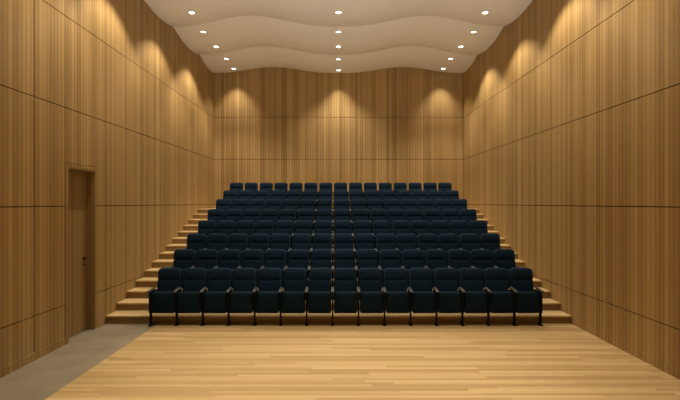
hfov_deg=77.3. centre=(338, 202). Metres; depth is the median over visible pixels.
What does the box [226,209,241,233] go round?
seat
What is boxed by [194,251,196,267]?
seat cushion
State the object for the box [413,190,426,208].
seat
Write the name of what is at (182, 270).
seat cushion
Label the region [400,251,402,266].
seat cushion
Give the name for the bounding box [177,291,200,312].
seat cushion
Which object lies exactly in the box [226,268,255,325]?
seat
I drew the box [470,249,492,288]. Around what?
seat
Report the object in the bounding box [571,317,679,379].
baseboard
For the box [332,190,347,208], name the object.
seat
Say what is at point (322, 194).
seat
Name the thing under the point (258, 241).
seat
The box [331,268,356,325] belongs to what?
seat
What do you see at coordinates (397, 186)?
seat
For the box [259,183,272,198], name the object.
seat
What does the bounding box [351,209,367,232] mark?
seat
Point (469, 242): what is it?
seat
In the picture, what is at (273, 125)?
wall
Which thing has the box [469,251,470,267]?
seat cushion
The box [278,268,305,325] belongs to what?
seat
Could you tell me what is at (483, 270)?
seat cushion
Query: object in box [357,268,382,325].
seat
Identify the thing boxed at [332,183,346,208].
seat
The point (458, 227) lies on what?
seat
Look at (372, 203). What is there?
seat
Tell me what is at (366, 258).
seat
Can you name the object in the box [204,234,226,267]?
seat
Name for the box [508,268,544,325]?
seat
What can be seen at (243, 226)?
seat
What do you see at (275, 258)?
seat
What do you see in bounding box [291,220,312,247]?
seat
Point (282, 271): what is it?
seat cushion
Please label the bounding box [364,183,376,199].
seat
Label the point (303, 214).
seat
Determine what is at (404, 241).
seat
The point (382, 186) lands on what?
seat
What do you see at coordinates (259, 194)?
seat
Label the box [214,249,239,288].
seat
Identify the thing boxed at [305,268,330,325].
seat
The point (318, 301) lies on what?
seat cushion
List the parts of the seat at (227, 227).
backrest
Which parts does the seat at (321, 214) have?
backrest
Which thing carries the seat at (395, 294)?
on the floor
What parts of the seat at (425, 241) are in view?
backrest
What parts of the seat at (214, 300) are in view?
panel, backrest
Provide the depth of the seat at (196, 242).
11.07 m
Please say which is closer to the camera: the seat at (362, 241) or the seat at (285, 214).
the seat at (362, 241)
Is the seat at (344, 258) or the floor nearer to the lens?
the floor
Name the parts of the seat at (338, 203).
backrest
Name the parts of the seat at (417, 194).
backrest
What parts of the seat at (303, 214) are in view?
backrest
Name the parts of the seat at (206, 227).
backrest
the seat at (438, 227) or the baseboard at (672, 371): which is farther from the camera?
the seat at (438, 227)
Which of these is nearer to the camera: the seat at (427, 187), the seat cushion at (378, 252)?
the seat cushion at (378, 252)
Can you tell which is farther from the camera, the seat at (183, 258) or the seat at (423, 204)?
the seat at (423, 204)
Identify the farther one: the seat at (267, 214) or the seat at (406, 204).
the seat at (406, 204)
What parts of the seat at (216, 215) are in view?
backrest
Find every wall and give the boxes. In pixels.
[0,0,212,368]
[213,67,463,207]
[464,0,679,369]
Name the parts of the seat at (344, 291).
panel, backrest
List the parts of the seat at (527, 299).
panel, leg, backrest, panel, leg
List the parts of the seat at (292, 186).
backrest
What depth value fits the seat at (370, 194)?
14.73 m
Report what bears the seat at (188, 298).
on the floor
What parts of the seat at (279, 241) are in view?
backrest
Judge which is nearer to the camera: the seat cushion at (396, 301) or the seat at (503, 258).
the seat cushion at (396, 301)
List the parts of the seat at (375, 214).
backrest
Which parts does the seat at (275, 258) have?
backrest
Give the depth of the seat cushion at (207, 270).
9.84 m
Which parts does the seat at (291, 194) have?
backrest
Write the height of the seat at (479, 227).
1.075 m
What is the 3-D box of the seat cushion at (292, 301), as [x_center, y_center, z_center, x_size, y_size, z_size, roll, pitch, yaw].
[-0.950,2.103,9.008,0.488,0.434,0.199,0,0,0]
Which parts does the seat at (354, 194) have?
backrest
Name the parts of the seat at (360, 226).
backrest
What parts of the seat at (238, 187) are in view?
backrest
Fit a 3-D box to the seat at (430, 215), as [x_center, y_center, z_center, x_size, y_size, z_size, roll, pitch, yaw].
[2.827,0.705,12.787,0.554,1.046,0.512,0,0,0]
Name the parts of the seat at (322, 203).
backrest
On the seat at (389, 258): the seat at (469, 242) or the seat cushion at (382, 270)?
the seat cushion at (382, 270)
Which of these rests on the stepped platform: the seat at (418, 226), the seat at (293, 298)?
the seat at (418, 226)
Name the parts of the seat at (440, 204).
backrest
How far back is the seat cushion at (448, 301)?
8.93 m
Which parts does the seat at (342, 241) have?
backrest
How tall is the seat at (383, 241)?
1.104 m
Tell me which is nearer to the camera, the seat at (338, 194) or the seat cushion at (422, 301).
the seat cushion at (422, 301)
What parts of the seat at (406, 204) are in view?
backrest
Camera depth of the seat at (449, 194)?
14.73 m
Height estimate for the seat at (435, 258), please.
1.133 m
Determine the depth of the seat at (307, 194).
14.73 m
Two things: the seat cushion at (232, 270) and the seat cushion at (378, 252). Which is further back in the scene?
the seat cushion at (378, 252)
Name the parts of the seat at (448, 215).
backrest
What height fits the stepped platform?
2.380 m
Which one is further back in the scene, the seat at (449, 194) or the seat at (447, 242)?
the seat at (449, 194)
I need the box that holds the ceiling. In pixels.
[145,0,531,72]
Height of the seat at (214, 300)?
1.162 m
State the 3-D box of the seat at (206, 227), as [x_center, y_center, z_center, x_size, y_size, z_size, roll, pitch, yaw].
[-3.763,1.030,11.873,0.554,1.075,0.512,0,0,0]
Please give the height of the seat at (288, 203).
1.017 m
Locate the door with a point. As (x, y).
(80, 180)
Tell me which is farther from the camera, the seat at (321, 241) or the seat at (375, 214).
the seat at (375, 214)
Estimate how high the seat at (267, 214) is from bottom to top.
1.046 m
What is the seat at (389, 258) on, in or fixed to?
on the stepped platform
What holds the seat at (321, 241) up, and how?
on the stepped platform
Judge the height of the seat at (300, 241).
1.104 m
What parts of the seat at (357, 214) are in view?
backrest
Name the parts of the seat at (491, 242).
backrest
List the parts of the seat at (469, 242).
backrest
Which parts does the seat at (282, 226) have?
backrest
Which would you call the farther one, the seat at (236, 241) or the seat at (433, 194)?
the seat at (433, 194)
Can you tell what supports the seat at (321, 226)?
on the stepped platform
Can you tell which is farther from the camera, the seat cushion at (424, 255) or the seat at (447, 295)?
the seat cushion at (424, 255)
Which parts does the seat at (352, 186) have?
backrest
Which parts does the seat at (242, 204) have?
backrest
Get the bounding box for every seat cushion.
[151,291,174,312]
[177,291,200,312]
[181,269,183,288]
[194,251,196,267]
[203,291,226,312]
[206,269,209,288]
[217,251,219,267]
[230,291,252,312]
[231,269,234,288]
[240,251,242,267]
[256,269,259,286]
[256,291,278,312]
[263,251,265,267]
[281,269,283,287]
[282,291,304,312]
[286,251,288,265]
[306,269,307,286]
[308,291,330,312]
[334,291,356,312]
[360,291,382,312]
[377,251,379,266]
[381,269,384,286]
[386,291,408,312]
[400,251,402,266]
[406,269,409,288]
[412,291,435,312]
[423,251,425,266]
[431,269,434,288]
[438,291,461,312]
[446,251,448,267]
[456,269,459,288]
[464,291,487,312]
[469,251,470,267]
[481,269,484,288]
[490,291,513,312]
[491,251,493,267]
[506,269,509,288]
[516,291,539,312]
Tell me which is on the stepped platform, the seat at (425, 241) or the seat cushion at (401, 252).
the seat at (425, 241)
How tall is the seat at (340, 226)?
1.075 m
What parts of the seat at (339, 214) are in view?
backrest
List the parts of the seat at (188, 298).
panel, backrest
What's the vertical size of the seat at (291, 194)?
0.988 m
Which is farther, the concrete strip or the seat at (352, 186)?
the seat at (352, 186)
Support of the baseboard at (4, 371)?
attached to the wall at (112, 87)
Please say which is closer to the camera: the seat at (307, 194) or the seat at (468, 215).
the seat at (468, 215)
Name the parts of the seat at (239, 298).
panel, backrest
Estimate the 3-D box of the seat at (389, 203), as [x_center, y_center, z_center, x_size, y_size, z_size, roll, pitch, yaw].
[1.717,0.380,13.701,0.554,1.017,0.512,0,0,0]
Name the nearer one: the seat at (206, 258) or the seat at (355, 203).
the seat at (206, 258)
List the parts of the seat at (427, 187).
backrest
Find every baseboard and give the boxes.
[0,317,105,377]
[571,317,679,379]
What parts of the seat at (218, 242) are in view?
backrest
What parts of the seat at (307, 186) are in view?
backrest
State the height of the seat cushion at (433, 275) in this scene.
0.423 m
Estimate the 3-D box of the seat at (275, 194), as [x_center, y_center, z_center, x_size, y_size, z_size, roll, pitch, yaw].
[-2.143,0.054,14.615,0.554,0.988,0.512,0,0,0]
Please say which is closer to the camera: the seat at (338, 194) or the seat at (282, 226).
the seat at (282, 226)
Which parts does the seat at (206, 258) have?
backrest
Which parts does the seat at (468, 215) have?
backrest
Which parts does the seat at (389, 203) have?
backrest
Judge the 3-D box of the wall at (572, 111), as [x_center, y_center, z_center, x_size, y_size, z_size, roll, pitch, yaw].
[5.150,-1.560,7.000,0.300,8.300,20.000,0,0,0]
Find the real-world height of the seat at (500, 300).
1.162 m
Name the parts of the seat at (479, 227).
backrest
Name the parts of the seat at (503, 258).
backrest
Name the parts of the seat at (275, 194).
backrest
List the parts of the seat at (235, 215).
backrest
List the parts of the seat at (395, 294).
panel, backrest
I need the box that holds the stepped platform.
[106,208,570,322]
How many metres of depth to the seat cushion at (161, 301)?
8.93 m
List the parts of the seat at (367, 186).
backrest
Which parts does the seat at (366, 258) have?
backrest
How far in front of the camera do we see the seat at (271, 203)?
13.81 m
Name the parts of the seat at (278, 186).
backrest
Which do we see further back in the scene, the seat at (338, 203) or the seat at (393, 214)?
the seat at (338, 203)
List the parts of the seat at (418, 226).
backrest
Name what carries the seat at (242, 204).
on the stepped platform
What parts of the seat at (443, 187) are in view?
backrest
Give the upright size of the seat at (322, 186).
0.959 m
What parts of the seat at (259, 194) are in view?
backrest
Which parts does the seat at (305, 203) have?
backrest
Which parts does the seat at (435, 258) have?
backrest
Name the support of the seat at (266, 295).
on the floor
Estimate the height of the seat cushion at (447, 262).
0.412 m
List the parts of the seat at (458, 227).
backrest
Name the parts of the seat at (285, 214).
backrest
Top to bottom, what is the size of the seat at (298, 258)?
1.133 m
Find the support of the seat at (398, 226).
on the stepped platform
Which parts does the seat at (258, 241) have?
backrest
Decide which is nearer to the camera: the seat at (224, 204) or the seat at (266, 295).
the seat at (266, 295)
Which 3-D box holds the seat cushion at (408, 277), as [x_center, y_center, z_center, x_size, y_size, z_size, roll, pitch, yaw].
[1.790,1.775,9.922,0.488,0.423,0.199,0,0,0]
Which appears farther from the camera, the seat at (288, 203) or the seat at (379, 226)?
the seat at (288, 203)
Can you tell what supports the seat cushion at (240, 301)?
on the seat at (239, 298)
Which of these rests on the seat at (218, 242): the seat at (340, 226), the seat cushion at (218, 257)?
the seat cushion at (218, 257)
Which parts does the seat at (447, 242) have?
backrest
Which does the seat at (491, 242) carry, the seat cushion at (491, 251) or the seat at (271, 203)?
the seat cushion at (491, 251)
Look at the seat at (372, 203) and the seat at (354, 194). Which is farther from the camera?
the seat at (354, 194)
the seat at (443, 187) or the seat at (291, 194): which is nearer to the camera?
the seat at (291, 194)
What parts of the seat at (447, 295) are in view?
panel, leg, backrest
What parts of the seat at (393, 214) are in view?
backrest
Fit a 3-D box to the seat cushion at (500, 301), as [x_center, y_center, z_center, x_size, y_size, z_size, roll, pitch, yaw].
[3.450,2.103,9.008,0.488,0.434,0.199,0,0,0]
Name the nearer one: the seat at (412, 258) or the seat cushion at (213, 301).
the seat cushion at (213, 301)
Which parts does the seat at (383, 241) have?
backrest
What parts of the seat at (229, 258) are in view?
backrest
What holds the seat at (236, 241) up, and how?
on the stepped platform
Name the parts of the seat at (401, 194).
backrest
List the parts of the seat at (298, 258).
backrest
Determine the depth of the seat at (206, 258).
10.15 m
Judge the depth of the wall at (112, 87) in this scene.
8.78 m
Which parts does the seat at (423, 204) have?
backrest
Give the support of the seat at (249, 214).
on the stepped platform
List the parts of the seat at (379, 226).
backrest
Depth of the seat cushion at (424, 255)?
10.76 m
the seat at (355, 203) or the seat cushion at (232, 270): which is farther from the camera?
the seat at (355, 203)
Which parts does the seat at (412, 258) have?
backrest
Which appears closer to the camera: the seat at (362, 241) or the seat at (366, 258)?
the seat at (366, 258)
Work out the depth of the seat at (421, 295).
9.03 m
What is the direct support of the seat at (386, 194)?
on the stepped platform
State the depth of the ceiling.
13.19 m
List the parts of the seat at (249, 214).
backrest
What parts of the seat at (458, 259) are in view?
backrest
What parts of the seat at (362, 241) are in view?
backrest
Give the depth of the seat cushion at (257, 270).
9.85 m
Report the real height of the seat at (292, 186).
0.959 m
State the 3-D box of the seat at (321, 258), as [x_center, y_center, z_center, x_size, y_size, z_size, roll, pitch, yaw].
[-0.443,1.681,10.045,0.554,1.133,0.512,0,0,0]
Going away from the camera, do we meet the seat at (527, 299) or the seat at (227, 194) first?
the seat at (527, 299)
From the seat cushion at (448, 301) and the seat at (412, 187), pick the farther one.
the seat at (412, 187)
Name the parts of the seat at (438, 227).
backrest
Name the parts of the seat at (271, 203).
backrest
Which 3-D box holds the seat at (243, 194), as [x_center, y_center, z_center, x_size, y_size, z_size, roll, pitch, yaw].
[-3.243,0.054,14.615,0.554,0.988,0.512,0,0,0]
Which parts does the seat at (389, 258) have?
backrest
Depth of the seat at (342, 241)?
11.07 m
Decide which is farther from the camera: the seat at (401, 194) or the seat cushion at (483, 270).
the seat at (401, 194)
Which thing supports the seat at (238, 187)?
on the stepped platform
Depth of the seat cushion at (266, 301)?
8.93 m
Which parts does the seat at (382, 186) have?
backrest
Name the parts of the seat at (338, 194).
backrest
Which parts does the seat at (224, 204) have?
backrest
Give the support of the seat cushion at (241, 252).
on the seat at (236, 241)
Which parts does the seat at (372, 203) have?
backrest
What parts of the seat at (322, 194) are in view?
backrest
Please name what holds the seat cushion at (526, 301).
on the seat at (527, 299)
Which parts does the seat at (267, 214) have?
backrest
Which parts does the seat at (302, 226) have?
backrest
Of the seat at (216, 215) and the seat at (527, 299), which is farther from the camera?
the seat at (216, 215)
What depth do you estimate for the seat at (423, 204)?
13.81 m
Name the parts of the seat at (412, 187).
backrest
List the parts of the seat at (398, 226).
backrest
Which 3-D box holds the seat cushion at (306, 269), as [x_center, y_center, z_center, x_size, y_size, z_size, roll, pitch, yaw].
[-0.960,1.775,9.922,0.488,0.423,0.199,0,0,0]
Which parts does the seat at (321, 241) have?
backrest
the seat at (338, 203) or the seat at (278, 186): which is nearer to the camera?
the seat at (338, 203)
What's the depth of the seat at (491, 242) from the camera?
11.07 m
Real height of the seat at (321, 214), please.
1.046 m
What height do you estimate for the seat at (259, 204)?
1.017 m
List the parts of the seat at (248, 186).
backrest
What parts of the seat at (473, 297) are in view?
panel, leg, backrest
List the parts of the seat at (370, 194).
backrest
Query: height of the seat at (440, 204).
1.017 m
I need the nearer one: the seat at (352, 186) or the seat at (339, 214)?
the seat at (339, 214)
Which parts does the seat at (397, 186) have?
backrest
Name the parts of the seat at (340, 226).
backrest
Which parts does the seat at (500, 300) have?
panel, leg, backrest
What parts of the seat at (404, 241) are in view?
backrest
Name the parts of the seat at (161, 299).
leg, panel, backrest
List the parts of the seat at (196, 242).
backrest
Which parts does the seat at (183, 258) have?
backrest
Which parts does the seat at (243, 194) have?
backrest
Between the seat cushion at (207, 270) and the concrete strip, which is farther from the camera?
the seat cushion at (207, 270)
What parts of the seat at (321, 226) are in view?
backrest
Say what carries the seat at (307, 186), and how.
on the stepped platform
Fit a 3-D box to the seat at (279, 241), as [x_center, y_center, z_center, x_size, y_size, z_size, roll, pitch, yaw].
[-1.553,1.356,10.959,0.554,1.104,0.512,0,0,0]
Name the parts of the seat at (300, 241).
backrest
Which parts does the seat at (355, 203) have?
backrest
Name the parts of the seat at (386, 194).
backrest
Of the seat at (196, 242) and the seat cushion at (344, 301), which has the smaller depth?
the seat cushion at (344, 301)
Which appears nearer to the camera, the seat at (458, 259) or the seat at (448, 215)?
the seat at (458, 259)
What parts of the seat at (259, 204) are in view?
backrest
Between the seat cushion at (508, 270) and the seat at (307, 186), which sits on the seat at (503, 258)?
the seat cushion at (508, 270)
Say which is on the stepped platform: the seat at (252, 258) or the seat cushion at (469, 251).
the seat at (252, 258)
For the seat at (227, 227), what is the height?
1.075 m
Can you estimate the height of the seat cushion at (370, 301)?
0.434 m
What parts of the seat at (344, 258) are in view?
panel, backrest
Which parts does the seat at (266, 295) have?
panel, backrest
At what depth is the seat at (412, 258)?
10.15 m
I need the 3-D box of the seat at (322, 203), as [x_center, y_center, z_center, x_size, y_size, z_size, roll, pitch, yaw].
[-0.483,0.380,13.701,0.554,1.017,0.512,0,0,0]
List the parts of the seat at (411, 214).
backrest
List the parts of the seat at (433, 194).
backrest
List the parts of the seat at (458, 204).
backrest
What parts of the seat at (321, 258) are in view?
backrest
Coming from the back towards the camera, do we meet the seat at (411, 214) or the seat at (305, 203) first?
the seat at (305, 203)
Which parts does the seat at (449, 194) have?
backrest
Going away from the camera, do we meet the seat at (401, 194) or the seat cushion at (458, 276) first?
the seat cushion at (458, 276)
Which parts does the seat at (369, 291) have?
panel, backrest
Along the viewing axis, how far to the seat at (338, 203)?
13.81 m
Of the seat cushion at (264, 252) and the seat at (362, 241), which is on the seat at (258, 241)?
the seat cushion at (264, 252)
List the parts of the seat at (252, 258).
backrest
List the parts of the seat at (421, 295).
panel, backrest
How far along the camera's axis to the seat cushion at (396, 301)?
8.93 m
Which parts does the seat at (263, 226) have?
backrest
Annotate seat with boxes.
[147,268,180,325]
[167,249,194,288]
[173,268,205,325]
[183,234,205,267]
[190,249,217,288]
[195,220,215,248]
[199,268,230,325]
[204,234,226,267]
[207,209,223,232]
[214,220,234,248]
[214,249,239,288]
[216,199,230,219]
[223,190,237,208]
[225,234,247,267]
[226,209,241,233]
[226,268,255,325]
[230,183,242,198]
[233,199,247,219]
[234,220,253,248]
[238,249,262,286]
[239,190,252,208]
[244,209,259,232]
[245,183,257,198]
[247,234,268,267]
[250,199,264,219]
[252,268,280,325]
[253,220,273,248]
[255,190,268,208]
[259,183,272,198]
[260,249,285,287]
[262,209,277,233]
[266,234,289,265]
[267,199,281,219]
[271,190,284,208]
[271,220,292,247]
[274,183,287,198]
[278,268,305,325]
[280,209,295,232]
[283,190,300,208]
[283,199,298,220]
[283,249,308,286]
[286,183,302,199]
[288,234,310,265]
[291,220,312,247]
[294,209,313,232]
[297,199,314,220]
[300,190,315,208]
[302,183,316,199]
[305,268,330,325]
[307,249,331,292]
[310,234,331,265]
[312,220,331,247]
[313,209,331,233]
[315,199,331,220]
[316,190,331,208]
[317,183,331,199]
[331,234,352,277]
[331,249,353,299]
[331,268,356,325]
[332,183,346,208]
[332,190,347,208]
[332,199,348,220]
[332,209,349,232]
[332,220,350,247]
[348,183,361,199]
[349,190,363,208]
[349,199,365,220]
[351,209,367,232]
[351,220,370,247]
[353,234,373,267]
[355,249,376,286]
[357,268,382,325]
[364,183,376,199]
[366,190,379,208]
[367,199,382,220]
[370,209,385,232]
[371,220,389,247]
[374,234,394,266]
[378,249,400,286]
[379,183,391,198]
[381,190,395,208]
[382,268,408,325]
[385,199,399,219]
[388,209,403,233]
[391,220,409,247]
[394,183,406,198]
[395,234,415,266]
[397,190,410,208]
[401,199,416,219]
[401,249,423,288]
[406,209,422,232]
[408,183,421,198]
[408,268,435,325]
[410,220,428,248]
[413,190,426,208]
[417,234,436,266]
[418,199,433,219]
[423,183,436,198]
[424,209,440,233]
[424,249,446,288]
[429,190,442,208]
[430,220,448,248]
[433,268,461,325]
[435,199,449,219]
[438,183,451,198]
[438,234,457,267]
[442,209,458,232]
[445,190,458,208]
[447,249,469,288]
[449,220,467,248]
[452,199,466,219]
[458,268,487,325]
[459,234,478,267]
[460,209,476,233]
[469,220,490,248]
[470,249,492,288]
[480,234,503,267]
[483,268,513,325]
[493,249,521,288]
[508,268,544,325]
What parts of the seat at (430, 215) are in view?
backrest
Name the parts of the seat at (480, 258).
backrest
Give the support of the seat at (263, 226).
on the stepped platform
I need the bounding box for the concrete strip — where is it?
[0,323,157,399]
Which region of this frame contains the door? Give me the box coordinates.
[64,163,95,343]
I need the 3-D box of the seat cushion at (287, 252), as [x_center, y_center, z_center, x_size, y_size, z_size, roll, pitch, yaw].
[-1.520,1.447,10.836,0.488,0.412,0.199,0,0,0]
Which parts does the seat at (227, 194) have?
backrest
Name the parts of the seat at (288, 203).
backrest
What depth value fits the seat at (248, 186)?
15.64 m
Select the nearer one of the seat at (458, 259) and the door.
the door
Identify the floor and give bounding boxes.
[45,323,679,399]
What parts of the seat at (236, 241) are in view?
backrest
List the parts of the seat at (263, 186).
backrest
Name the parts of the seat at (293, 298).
panel, backrest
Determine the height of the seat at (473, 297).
1.162 m
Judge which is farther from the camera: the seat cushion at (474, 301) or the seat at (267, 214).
the seat at (267, 214)
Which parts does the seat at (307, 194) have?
backrest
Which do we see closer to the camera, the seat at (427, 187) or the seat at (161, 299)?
the seat at (161, 299)
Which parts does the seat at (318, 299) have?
panel, backrest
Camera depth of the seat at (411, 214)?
12.90 m
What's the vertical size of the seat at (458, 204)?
1.017 m
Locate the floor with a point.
(184, 361)
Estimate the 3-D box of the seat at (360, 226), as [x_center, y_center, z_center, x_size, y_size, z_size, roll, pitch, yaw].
[0.637,1.030,11.873,0.554,1.075,0.512,0,0,0]
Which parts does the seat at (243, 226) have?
backrest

